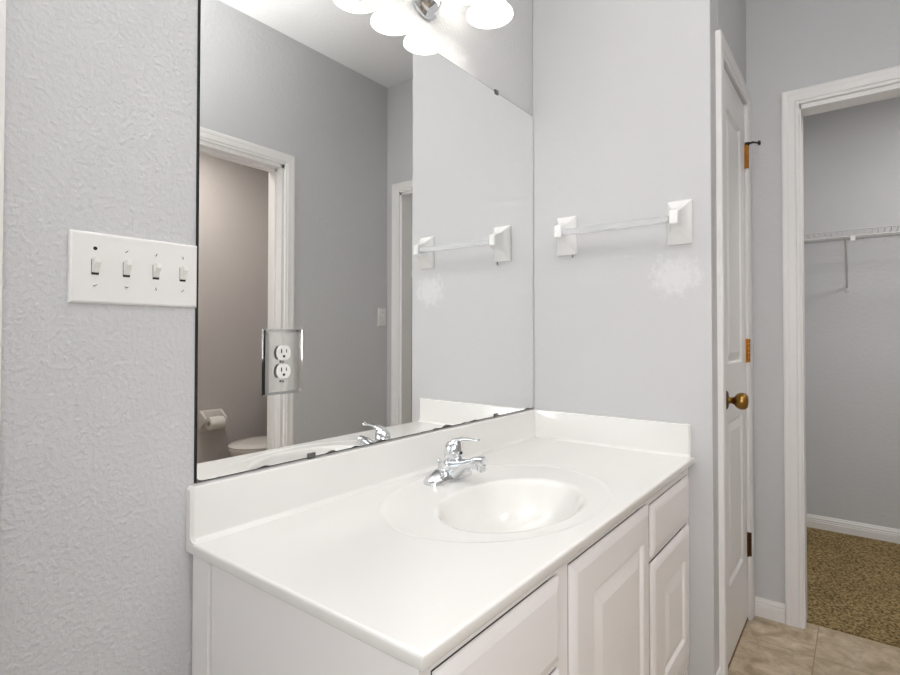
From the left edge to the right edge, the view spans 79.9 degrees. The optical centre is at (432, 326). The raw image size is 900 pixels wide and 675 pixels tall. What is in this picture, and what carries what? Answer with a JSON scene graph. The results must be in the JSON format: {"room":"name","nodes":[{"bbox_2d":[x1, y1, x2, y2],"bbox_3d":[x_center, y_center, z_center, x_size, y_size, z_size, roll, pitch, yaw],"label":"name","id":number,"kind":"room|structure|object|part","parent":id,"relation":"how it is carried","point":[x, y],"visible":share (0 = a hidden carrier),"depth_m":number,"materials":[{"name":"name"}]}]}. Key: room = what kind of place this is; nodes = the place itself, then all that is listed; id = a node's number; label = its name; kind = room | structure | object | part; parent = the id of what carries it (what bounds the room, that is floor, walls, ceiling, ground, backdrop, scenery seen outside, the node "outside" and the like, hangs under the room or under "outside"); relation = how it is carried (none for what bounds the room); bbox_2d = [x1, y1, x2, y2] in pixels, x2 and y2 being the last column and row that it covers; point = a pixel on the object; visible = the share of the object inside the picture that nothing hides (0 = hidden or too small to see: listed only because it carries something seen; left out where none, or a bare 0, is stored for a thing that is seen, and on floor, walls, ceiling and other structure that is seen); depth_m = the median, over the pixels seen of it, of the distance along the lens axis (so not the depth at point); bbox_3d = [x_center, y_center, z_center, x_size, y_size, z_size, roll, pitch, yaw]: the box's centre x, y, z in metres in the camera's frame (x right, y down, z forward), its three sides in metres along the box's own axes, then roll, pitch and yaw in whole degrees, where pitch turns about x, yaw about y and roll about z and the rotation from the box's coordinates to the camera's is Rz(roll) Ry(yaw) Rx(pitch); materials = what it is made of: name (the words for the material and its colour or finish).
{"room":"bathroom","nodes":[
{"label":"bathroom","id":0,"kind":"room"},
{"bbox_2d":[0,0,532,674],"bbox_3d":[-0.469,-0.222,1.082,0.110,2.740,4.195,-1,-1,39],"label":"wall","id":1,"kind":"structure","parent":0,"point":[97,410],"depth_m":0.89,"materials":[{"name":"grey paint"}]},
{"bbox_2d":[0,0,5,409],"bbox_3d":[-0.897,0.090,0.440,0.018,2.095,0.866,-1,-1,39],"label":"trim","id":2,"kind":"structure","parent":1,"relation":"attached to","point":[2,2],"depth_m":0.78,"materials":[{"name":"white paint"}]},
{"bbox_2d":[67,229,196,307],"bbox_3d":[-0.511,-0.093,0.925,0.019,0.115,0.208,-1,-1,39],"label":"switch plate","id":3,"kind":"object","parent":1,"relation":"attached to","point":[103,268],"visible":1,"depth_m":0.91,"materials":[{"name":"white plastic"}]},
{"bbox_2d":[186,409,536,545],"bbox_3d":[-0.023,0.357,1.517,0.034,0.104,1.351,-1,-1,39],"label":"backsplash","id":4,"kind":"structure","parent":1,"relation":"attached to","point":[217,508],"depth_m":1.23,"materials":[{"name":"stone"}]},
{"bbox_2d":[194,0,533,482],"bbox_3d":[-0.028,-0.259,1.540,0.008,1.128,1.336,-1,-1,39],"label":"wall mirror","id":5,"kind":"object","parent":1,"relation":"attached to","point":[359,190],"visible":1,"depth_m":1.32,"materials":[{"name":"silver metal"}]},
{"bbox_2d":[262,329,301,395],"bbox_3d":[-0.320,0.076,1.161,0.011,0.140,0.100,-1,-1,39],"label":"wall outlet","id":6,"kind":"object","parent":5,"relation":"attached to","point":[282,348],"visible":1,"depth_m":1.15,"materials":[{"name":"silver plastic"}]},
{"bbox_2d":[276,364,290,377],"bbox_3d":[-0.320,0.096,1.155,0.004,0.030,0.036,-1,-1,39],"label":"receptacle","id":7,"kind":"object","parent":6,"relation":"attached to","point":[282,370],"depth_m":1.15,"materials":[{"name":"white plastic"}]},
{"bbox_2d":[276,346,290,359],"bbox_3d":[-0.320,0.057,1.156,0.004,0.030,0.036,-1,-1,39],"label":"receptacle","id":8,"kind":"object","parent":6,"relation":"attached to","point":[282,352],"depth_m":1.15,"materials":[{"name":"white plastic"}]},
{"bbox_2d":[412,0,512,28],"bbox_3d":[0.054,-1.003,1.500,0.200,0.217,0.440,-1,-1,39],"label":"vanity light","id":9,"kind":"object","parent":1,"relation":"attached to","point":[483,14],"visible":1,"depth_m":1.61,"materials":[{"name":"white glass"}]},
{"bbox_3d":[0.077,-0.989,1.481,0.140,0.130,0.140,-1,-1,39],"label":"lamp shade","id":10,"kind":"part","parent":9,"relation":"part of","materials":[{"name":"white glass"}]},
{"bbox_3d":[0.171,-0.988,1.598,0.140,0.130,0.140,-1,-1,39],"label":"lamp shade","id":11,"kind":"part","parent":9,"relation":"part of","materials":[{"name":"white glass"}]},
{"bbox_3d":[0.171,-0.998,1.598,0.054,0.084,0.054,-1,-1,39],"label":"light bulb","id":12,"kind":"part","parent":9,"relation":"part of","materials":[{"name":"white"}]},
{"bbox_2d":[533,0,719,674],"bbox_3d":[0.664,-0.208,1.915,0.622,2.740,0.110,-1,-1,39],"label":"wall","id":13,"kind":"structure","parent":0,"point":[624,91],"depth_m":1.83,"materials":[{"name":"grey paint"}]},
{"bbox_2d":[554,199,692,257],"bbox_3d":[0.623,-0.328,1.824,0.465,0.152,0.084,-1,-1,39],"label":"towel bar","id":14,"kind":"object","parent":13,"relation":"attached to","point":[679,218],"visible":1,"depth_m":1.74,"materials":[{"name":"white ceramic"}]},
{"bbox_3d":[0.471,-0.332,1.946,0.076,0.141,0.084,-1,-1,39],"label":"post","id":15,"kind":"part","parent":14,"relation":"part of","materials":[{"name":"white ceramic"}]},
{"bbox_3d":[0.775,-0.335,1.703,0.076,0.141,0.084,-1,-1,39],"label":"post","id":16,"kind":"part","parent":14,"relation":"part of","materials":[{"name":"white ceramic"}]},
{"bbox_2d":[716,667,722,674],"bbox_3d":[0.899,1.123,1.683,0.013,0.073,0.076,-1,-1,39],"label":"baseboard","id":17,"kind":"structure","parent":13,"relation":"attached to","point":[719,672],"depth_m":1.70,"materials":[{"name":"white paint"}]},
{"bbox_2d":[717,0,745,104],"bbox_3d":[1.112,-0.205,2.065,0.110,2.740,0.685,-1,-1,39],"label":"wall","id":18,"kind":"structure","parent":0,"point":[731,14],"depth_m":2.04,"materials":[{"name":"grey paint"}]},
{"bbox_2d":[715,29,754,674],"bbox_3d":[1.114,0.103,1.962,0.018,2.122,0.600,-1,-1,39],"label":"trim","id":19,"kind":"structure","parent":18,"relation":"attached to","point":[724,57],"depth_m":1.74,"materials":[{"name":"white paint"}]},
{"bbox_2d":[728,617,747,668],"bbox_3d":[1.099,1.158,1.957,0.022,0.011,0.480,-1,-1,39],"label":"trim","id":20,"kind":"structure","parent":18,"relation":"attached to","point":[747,617],"depth_m":1.95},
{"bbox_2d":[724,68,760,663],"bbox_3d":[1.129,0.129,1.965,0.103,2.043,0.498,-1,-1,39],"label":"door","id":21,"kind":"structure","parent":18,"relation":"in","point":[739,541],"depth_m":1.97,"materials":[{"name":"white paint"}]},
{"bbox_3d":[1.022,0.249,1.794,0.059,0.057,0.057,-1,-1,39],"label":"knob","id":22,"kind":"part","parent":21,"relation":"part of","materials":[{"name":"gold metal"}]},
{"bbox_2d":[728,527,899,674],"bbox_3d":[1.012,1.172,0.731,2.620,0.066,5.530,-1,-1,39],"label":"floor","id":23,"kind":"structure","parent":0,"point":[853,582],"depth_m":2.10,"materials":[{"name":"beige tile"}]},
{"bbox_2d":[192,469,689,674],"bbox_3d":[0.186,0.790,1.349,0.558,0.726,1.338,-1,-1,39],"label":"vanity cabinet","id":24,"kind":"object","parent":23,"relation":"on","point":[619,605],"visible":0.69,"depth_m":0.98,"materials":[{"name":"white paint"}]},
{"bbox_3d":[-0.209,0.782,0.828,0.473,0.725,0.018,-1,-1,39],"label":"panel","id":25,"kind":"part","parent":24,"relation":"part of","materials":[{"name":"white paint"}]},
{"bbox_2d":[186,409,694,671],"bbox_3d":[0.187,0.427,1.349,0.572,0.247,1.352,-1,-1,39],"label":"countertop","id":26,"kind":"structure","parent":24,"relation":"on","point":[355,540],"depth_m":1.09,"materials":[{"name":"stone"}]},
{"bbox_2d":[423,437,486,485],"bbox_3d":[0.049,0.348,1.423,0.157,0.118,0.165,0,-1,-16],"label":"faucet","id":27,"kind":"object","parent":26,"relation":"on","point":[454,468],"visible":1,"depth_m":1.40,"materials":[{"name":"silver metal"}]},
{"bbox_3d":[0.057,0.326,1.431,0.051,0.050,0.051,-1,-1,39],"label":"handle","id":28,"kind":"part","parent":27,"relation":"part of","materials":[{"name":"silver metal"}]},
{"bbox_3d":[0.072,0.370,1.418,0.124,0.071,0.057,-1,-1,39],"label":"spout","id":29,"kind":"part","parent":27,"relation":"part of","materials":[{"name":"silver metal"}]},
{"bbox_3d":[0.084,0.305,1.409,0.097,0.031,0.033,-1,-1,39],"label":"lever","id":30,"kind":"part","parent":27,"relation":"part of","materials":[{"name":"silver metal"}]},
{"bbox_3d":[0.116,0.522,0.826,0.011,0.152,0.360,-1,-1,39],"label":"drawer","id":31,"kind":"part","parent":24,"relation":"part of","materials":[{"name":"white paint"}]},
{"bbox_3d":[0.391,0.743,1.190,0.018,0.635,1.332,-1,-1,39],"label":"frame","id":32,"kind":"part","parent":24,"relation":"part of","materials":[{"name":"white paint"}]},
{"bbox_3d":[0.116,0.708,0.823,0.011,0.189,0.360,-1,-1,39],"label":"drawer","id":33,"kind":"part","parent":24,"relation":"part of","materials":[{"name":"white paint"}]},
{"bbox_3d":[0.406,0.736,1.186,0.011,0.569,0.470,-1,-1,39],"label":"cabinet door","id":34,"kind":"part","parent":24,"relation":"part of","materials":[{"name":"white paint"}]},
{"bbox_3d":[0.686,0.533,1.540,0.011,0.134,0.384,-1,-1,39],"label":"drawer","id":35,"kind":"part","parent":24,"relation":"part of","materials":[{"name":"white paint"}]},
{"bbox_3d":[0.686,0.822,1.536,0.011,0.409,0.384,-1,-1,39],"label":"cabinet door","id":36,"kind":"part","parent":24,"relation":"part of","materials":[{"name":"white paint"}]},
{"bbox_2d":[746,0,899,603],"bbox_3d":[1.684,-0.205,1.961,0.915,2.740,0.085,-1,-1,39],"label":"wall","id":37,"kind":"structure","parent":0,"point":[791,44],"depth_m":2.15,"materials":[{"name":"grey paint"}]},
{"bbox_2d":[755,596,784,623],"bbox_3d":[1.341,1.131,2.150,0.120,0.073,0.013,-1,-1,39],"label":"baseboard","id":38,"kind":"structure","parent":37,"relation":"attached to","point":[764,608],"depth_m":2.14,"materials":[{"name":"white paint"}]},
{"bbox_2d":[781,65,899,628],"bbox_3d":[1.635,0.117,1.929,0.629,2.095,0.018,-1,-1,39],"label":"trim","id":39,"kind":"structure","parent":37,"relation":"attached to","point":[791,101],"depth_m":2.10,"materials":[{"name":"white paint"}]},
{"bbox_2d":[803,97,899,528],"bbox_3d":[2.821,-0.071,2.766,1.770,2.500,0.100,-1,-1,39],"label":"wall","id":40,"kind":"structure","parent":0,"point":[851,155],"depth_m":3.04,"materials":[{"name":"grey paint"}]},
{"bbox_2d":[804,225,899,292],"bbox_3d":[2.695,-0.355,2.611,1.550,0.313,0.309,-1,-1,39],"label":"wire shelf","id":41,"kind":"object","parent":40,"relation":"attached to","point":[845,237],"visible":0.91,"depth_m":2.88,"materials":[{"name":"white metal"}]},
{"bbox_3d":[2.695,-0.506,2.613,1.550,0.012,0.298,-1,-1,39],"label":"shelf rail","id":42,"kind":"part","parent":41,"relation":"part of","materials":[{"name":"white plastic"}]},
{"bbox_3d":[2.602,-0.477,2.497,1.550,0.010,0.010,-1,-1,39],"label":"lip rod","id":43,"kind":"part","parent":41,"relation":"part of","materials":[{"name":"white plastic"}]},
{"bbox_2d":[807,514,899,543],"bbox_3d":[2.784,1.138,2.703,1.570,0.080,0.013,-1,-1,39],"label":"baseboard","id":44,"kind":"structure","parent":40,"relation":"attached to","point":[870,531],"depth_m":3.02,"materials":[{"name":"white paint"}]}
]}

